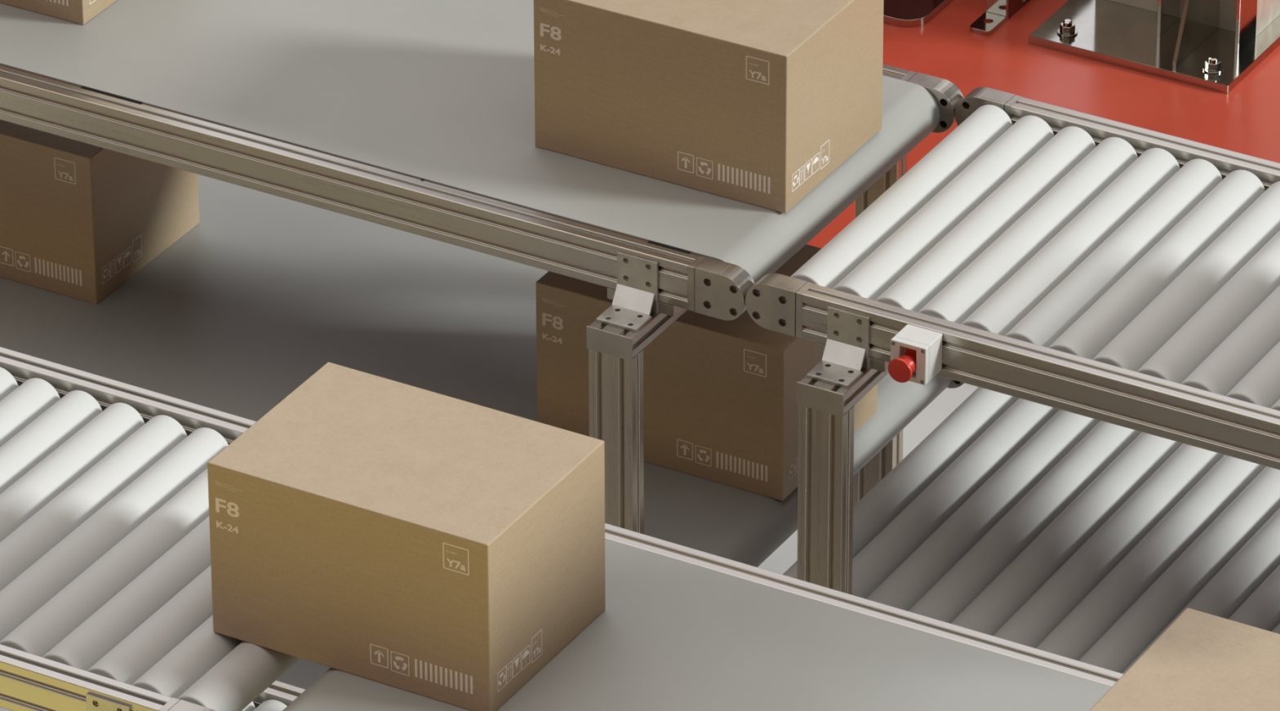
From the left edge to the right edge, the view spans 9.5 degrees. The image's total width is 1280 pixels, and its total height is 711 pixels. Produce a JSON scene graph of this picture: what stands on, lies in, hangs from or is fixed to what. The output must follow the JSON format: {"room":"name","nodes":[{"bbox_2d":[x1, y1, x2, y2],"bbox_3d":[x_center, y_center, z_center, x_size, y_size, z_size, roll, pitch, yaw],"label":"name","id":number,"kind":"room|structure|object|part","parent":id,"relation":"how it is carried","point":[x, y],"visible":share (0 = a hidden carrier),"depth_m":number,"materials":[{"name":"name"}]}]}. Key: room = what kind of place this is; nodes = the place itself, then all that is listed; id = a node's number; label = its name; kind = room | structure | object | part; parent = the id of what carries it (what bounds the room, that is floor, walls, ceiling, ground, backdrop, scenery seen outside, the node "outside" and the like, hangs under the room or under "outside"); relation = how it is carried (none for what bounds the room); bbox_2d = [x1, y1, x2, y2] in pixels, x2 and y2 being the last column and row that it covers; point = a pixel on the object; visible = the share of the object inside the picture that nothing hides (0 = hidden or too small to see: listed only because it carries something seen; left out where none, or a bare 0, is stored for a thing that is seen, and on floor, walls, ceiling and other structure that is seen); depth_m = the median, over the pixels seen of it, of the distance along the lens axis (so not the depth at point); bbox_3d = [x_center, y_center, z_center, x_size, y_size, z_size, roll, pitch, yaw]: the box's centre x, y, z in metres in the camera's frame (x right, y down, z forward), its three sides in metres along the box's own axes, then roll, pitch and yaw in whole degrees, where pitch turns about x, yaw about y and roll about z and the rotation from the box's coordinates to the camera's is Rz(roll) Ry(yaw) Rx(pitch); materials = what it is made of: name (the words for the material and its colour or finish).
{"room":"factory floor","nodes":[
{"label":"factory floor","id":0,"kind":"room"},
{"bbox_2d":[275,382,977,689],"bbox_3d":[-0.102,0.990,12.113,28.000,0.100,26.000,16,34,25],"label":"floor","id":1,"kind":"structure","parent":0,"point":[304,673],"depth_m":13.44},
{"bbox_2d":[0,346,300,710],"bbox_3d":[-1.500,0.540,11.650,2.542,1.150,0.935,16,34,25],"label":"conveyor","id":2,"kind":"object","parent":1,"relation":"on","point":[106,592],"visible":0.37,"depth_m":10.96,"materials":[{"name":"metal"}]},
{"bbox_3d":[-1.716,0.215,11.142,2.442,0.078,0.038,16,34,25],"label":"rail","id":3,"kind":"part","parent":2,"relation":"part of","materials":[{"name":"metal"}]},
{"bbox_3d":[-1.374,-0.087,11.665,2.442,0.078,0.038,16,34,25],"label":"rail","id":4,"kind":"part","parent":2,"relation":"part of","materials":[{"name":"metal"}]},
{"bbox_2d":[0,680,305,710],"bbox_3d":[-1.523,0.544,11.667,2.490,0.137,0.942,16,34,25],"label":"conveyor","id":5,"kind":"object","parent":2,"relation":"attached to","point":[278,695],"visible":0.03,"depth_m":11.59,"materials":[{"name":"metal"}]},
{"bbox_3d":[-0.965,0.418,11.828,1.384,0.078,0.038,16,34,25],"label":"rail","id":6,"kind":"part","parent":5,"relation":"part of","materials":[{"name":"metal"}]},
{"bbox_3d":[-0.621,0.488,10.584,0.038,0.001,0.030,16,34,25],"label":"cap panel","id":7,"kind":"part","parent":2,"relation":"part of","materials":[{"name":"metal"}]},
{"bbox_2d":[0,0,964,533],"bbox_3d":[-0.838,-0.135,12.885,2.710,1.084,0.935,16,34,25],"label":"conveyor","id":8,"kind":"object","parent":1,"relation":"on","point":[415,117],"visible":0.76,"depth_m":12.20,"materials":[{"name":"metal"}]},
{"bbox_2d":[0,0,116,24],"bbox_3d":[-1.020,-0.779,12.641,0.450,0.276,0.320,16,34,25],"label":"cardboard box","id":9,"kind":"object","parent":8,"relation":"on","point":[78,11],"visible":1,"depth_m":12.51,"materials":[{"name":"brown cardboard"}]},
{"bbox_3d":[-1.053,-0.430,12.394,2.610,0.078,0.038,16,34,25],"label":"rail","id":10,"kind":"part","parent":8,"relation":"part of","materials":[{"name":"metal"}]},
{"bbox_2d":[0,173,964,567],"bbox_3d":[-0.838,-0.101,12.915,2.700,0.134,0.892,16,34,25],"label":"conveyor","id":11,"kind":"object","parent":8,"relation":"attached to","point":[267,291],"visible":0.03,"depth_m":12.69,"materials":[{"name":"metal"}]},
{"bbox_2d":[0,120,199,304],"bbox_3d":[-1.017,-0.328,12.900,0.450,0.276,0.320,16,34,25],"label":"cardboard box","id":12,"kind":"object","parent":11,"relation":"on","point":[78,220],"visible":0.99,"depth_m":12.74,"materials":[{"name":"brown cardboard"}]},
{"bbox_2d":[535,244,877,500],"bbox_3d":[0.108,-0.013,12.347,0.450,0.276,0.320,16,34,25],"label":"cardboard box","id":13,"kind":"object","parent":11,"relation":"on","point":[720,406],"visible":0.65,"depth_m":12.20,"materials":[{"name":"brown cardboard"}]},
{"bbox_2d":[542,312,563,343],"bbox_3d":[-0.139,-0.043,12.278,0.038,0.049,0.001,16,34,25],"label":"print","id":14,"kind":"object","parent":13,"relation":"attached to","point":[544,319],"depth_m":12.27},
{"bbox_2d":[542,297,565,307],"bbox_3d":[-0.136,-0.083,12.254,0.046,0.008,0.001,16,34,25],"label":"print","id":15,"kind":"object","parent":13,"relation":"attached to","point":[543,298],"depth_m":12.26},
{"bbox_3d":[-0.047,-0.019,11.829,0.080,0.040,0.004,16,34,25],"label":"plate","id":16,"kind":"part","parent":8,"relation":"part of","materials":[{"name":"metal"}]},
{"bbox_3d":[-0.036,0.397,12.088,0.077,0.941,0.038,16,34,25],"label":"leg","id":17,"kind":"part","parent":8,"relation":"part of","materials":[{"name":"metal"}]},
{"bbox_3d":[-0.025,-0.057,11.852,0.071,0.005,0.049,16,34,25],"label":"foot plate","id":18,"kind":"part","parent":8,"relation":"part of","materials":[{"name":"metal"}]},
{"bbox_3d":[-0.011,-0.085,11.870,0.066,0.034,0.017,16,34,25],"label":"sloping plate","id":19,"kind":"part","parent":8,"relation":"part of","materials":[{"name":"metal"}]},
{"bbox_3d":[0.010,-0.090,11.896,0.118,0.019,0.038,16,34,25],"label":"spacer plate","id":20,"kind":"part","parent":8,"relation":"part of","materials":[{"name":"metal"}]},
{"bbox_2d":[533,0,884,213],"bbox_3d":[0.108,-0.463,12.087,0.450,0.276,0.320,16,34,25],"label":"cardboard box","id":21,"kind":"object","parent":8,"relation":"on","point":[753,102],"visible":1,"depth_m":11.96,"materials":[{"name":"brown cardboard"}]},
{"bbox_2d":[540,22,561,55],"bbox_3d":[-0.139,-0.493,12.018,0.038,0.049,0.001,16,34,25],"label":"print","id":22,"kind":"object","parent":21,"relation":"attached to","point":[542,29],"depth_m":12.01},
{"bbox_2d":[539,7,564,17],"bbox_3d":[-0.136,-0.533,11.993,0.046,0.008,0.001,16,34,25],"label":"print","id":23,"kind":"object","parent":21,"relation":"attached to","point":[540,7],"depth_m":12.00},
{"bbox_3d":[0.115,-0.137,11.800,0.038,0.001,0.030,16,34,25],"label":"cap panel","id":24,"kind":"part","parent":8,"relation":"part of","materials":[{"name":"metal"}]},
{"bbox_3d":[0.395,0.016,12.748,0.077,0.941,0.038,16,34,25],"label":"leg","id":25,"kind":"part","parent":8,"relation":"part of","materials":[{"name":"metal"}]},
{"bbox_3d":[-0.711,-0.733,12.918,2.610,0.078,0.038,16,34,25],"label":"rail","id":26,"kind":"part","parent":8,"relation":"part of","materials":[{"name":"metal"}]},
{"bbox_3d":[0.457,-0.440,12.324,0.038,0.001,0.030,16,34,25],"label":"cap panel","id":27,"kind":"part","parent":8,"relation":"part of","materials":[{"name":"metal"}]},
{"bbox_2d":[282,523,1123,710],"bbox_3d":[0.677,1.149,10.581,2.457,1.150,0.935,16,34,25],"label":"conveyor","id":28,"kind":"object","parent":1,"relation":"on","point":[680,628],"visible":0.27,"depth_m":10.69,"materials":[{"name":"metal"}]},
{"bbox_2d":[207,362,605,710],"bbox_3d":[-0.323,0.252,10.716,0.450,0.276,0.320,16,34,25],"label":"cardboard box","id":29,"kind":"object","parent":28,"relation":"on","point":[439,547],"visible":1,"depth_m":10.62,"materials":[{"name":"brown cardboard"}]},
{"bbox_2d":[215,497,239,533],"bbox_3d":[-0.570,0.222,10.647,0.038,0.049,0.001,16,34,25],"label":"print","id":30,"kind":"object","parent":29,"relation":"attached to","point":[217,504],"depth_m":10.64},
{"bbox_2d":[214,480,240,492],"bbox_3d":[-0.567,0.182,10.623,0.046,0.008,0.001,16,34,25],"label":"print","id":31,"kind":"object","parent":29,"relation":"attached to","point":[215,481],"depth_m":10.62},
{"bbox_3d":[0.889,0.546,10.554,2.358,0.078,0.038,16,34,25],"label":"rail","id":32,"kind":"part","parent":28,"relation":"part of","materials":[{"name":"metal"}]},
{"bbox_2d":[1088,608,1279,710],"bbox_3d":[0.848,0.580,10.141,0.450,0.276,0.320,16,34,25],"label":"cardboard box","id":33,"kind":"object","parent":28,"relation":"on","point":[1203,661],"visible":1,"depth_m":10.15,"materials":[{"name":"brown cardboard"}]},
{"bbox_2d":[745,86,1279,595],"bbox_3d":[1.382,0.484,11.793,2.389,1.089,0.935,16,34,25],"label":"conveyor","id":34,"kind":"object","parent":1,"relation":"on","point":[1125,275],"visible":0.98,"depth_m":11.76,"materials":[{"name":"metal"}]},
{"bbox_3d":[0.225,-0.111,11.744,0.038,0.001,0.030,16,34,25],"label":"cap panel","id":35,"kind":"part","parent":34,"relation":"part of","materials":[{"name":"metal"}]},
{"bbox_3d":[0.273,0.067,11.670,0.080,0.040,0.004,16,34,25],"label":"plate","id":36,"kind":"part","parent":34,"relation":"part of","materials":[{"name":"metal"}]},
{"bbox_3d":[0.284,0.484,11.930,0.077,0.946,0.038,16,34,25],"label":"leg","id":37,"kind":"part","parent":34,"relation":"part of","materials":[{"name":"metal"}]},
{"bbox_3d":[0.295,0.028,11.692,0.071,0.005,0.049,16,34,25],"label":"foot plate","id":38,"kind":"part","parent":34,"relation":"part of","materials":[{"name":"metal"}]},
{"bbox_3d":[0.309,0.001,11.710,0.066,0.034,0.017,16,34,25],"label":"sloping plate","id":39,"kind":"part","parent":34,"relation":"part of","materials":[{"name":"metal"}]},
{"bbox_3d":[0.330,-0.005,11.736,0.118,0.019,0.038,16,34,25],"label":"spacer plate","id":40,"kind":"part","parent":34,"relation":"part of","materials":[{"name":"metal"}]},
{"bbox_2d":[888,324,942,385],"bbox_3d":[0.410,0.005,11.610,0.060,0.064,0.082,16,34,25],"label":"switch","id":41,"kind":"object","parent":34,"relation":"attached to","point":[916,353],"visible":1,"depth_m":11.60,"materials":[{"name":"white plastic"}]},
{"bbox_3d":[0.567,-0.414,12.268,0.038,0.001,0.030,16,34,25],"label":"cap panel","id":42,"kind":"part","parent":34,"relation":"part of","materials":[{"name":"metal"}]},
{"bbox_2d":[782,386,1279,674],"bbox_3d":[1.387,0.520,11.821,2.388,0.139,0.892,16,34,25],"label":"conveyor","id":43,"kind":"object","parent":34,"relation":"attached to","point":[1049,529],"visible":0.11,"depth_m":12.12,"materials":[{"name":"metal"}]},
{"bbox_3d":[1.253,0.211,11.258,2.290,0.078,0.038,16,34,25],"label":"rail","id":44,"kind":"part","parent":34,"relation":"part of","materials":[{"name":"metal"}]},
{"bbox_3d":[1.595,-0.091,11.782,2.290,0.078,0.038,16,34,25],"label":"rail","id":45,"kind":"part","parent":34,"relation":"part of","materials":[{"name":"metal"}]},
{"bbox_2d":[806,0,1279,248],"bbox_3d":[2.607,-0.684,14.803,6.400,0.100,4.220,16,34,25],"label":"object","id":46,"kind":"structure","parent":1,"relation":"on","point":[1245,120],"depth_m":14.41,"materials":[{"name":"red paint"}]},
{"bbox_2d":[883,0,953,27],"bbox_3d":[0.044,-2.154,14.364,1.395,2.900,0.524,16,34,25],"label":"tall cabinet","id":47,"kind":"object","parent":46,"relation":"on","point":[900,13],"visible":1,"depth_m":14.63,"materials":[{"name":"metal"}]},
{"bbox_2d":[969,0,1029,35],"bbox_3d":[0.784,-0.803,14.760,0.048,0.160,0.577,16,34,25],"label":"bracket","id":48,"kind":"object","parent":46,"relation":"on","point":[997,12],"visible":1,"depth_m":14.62,"materials":[{"name":"metal"}]},
{"bbox_3d":[0.661,-0.630,14.611,0.044,0.010,0.081,16,34,25],"label":"foot plate","id":49,"kind":"part","parent":48,"relation":"part of","materials":[{"name":"metal"}]},
{"bbox_3d":[0.678,-0.715,14.598,0.044,0.150,0.008,16,34,25],"label":"upright plate","id":50,"kind":"part","parent":48,"relation":"part of","materials":[{"name":"metal"}]},
{"bbox_3d":[0.818,-0.817,14.783,0.008,0.160,0.497,16,34,25],"label":"plate","id":51,"kind":"part","parent":48,"relation":"part of","materials":[{"name":"grey metal"}]},
{"bbox_2d":[1028,0,1279,93],"bbox_3d":[1.077,-1.160,14.436,0.416,1.100,0.665,16,34,25],"label":"base plate","id":52,"kind":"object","parent":46,"relation":"on","point":[1214,45],"depth_m":14.51,"materials":[{"name":"metal"}]},
{"bbox_2d":[1057,18,1077,37],"bbox_3d":[0.807,-0.621,14.543,0.039,0.026,0.039,16,34,25],"label":"bolt","id":53,"kind":"object","parent":52,"relation":"in","point":[1066,28],"depth_m":14.54,"materials":[{"name":"metal"}]},
{"bbox_3d":[0.997,-1.056,14.321,0.008,1.000,0.082,16,34,25],"label":"gusset plate","id":54,"kind":"part","parent":52,"relation":"part of","materials":[{"name":"metal"}]},
{"bbox_3d":[1.045,-0.763,14.393,0.008,0.420,0.182,16,34,25],"label":"gusset plate","id":55,"kind":"part","parent":52,"relation":"part of","materials":[{"name":"metal"}]},
{"bbox_2d":[1202,55,1223,74],"bbox_3d":[1.072,-0.547,14.412,0.039,0.026,0.039,16,34,25],"label":"bolt","id":56,"kind":"object","parent":52,"relation":"in","point":[1211,64],"depth_m":14.41,"materials":[{"name":"metal"}]},
{"bbox_3d":[1.138,-1.018,14.254,0.008,1.000,0.077,16,34,25],"label":"gusset plate","id":57,"kind":"part","parent":52,"relation":"part of","materials":[{"name":"metal"}]}
]}

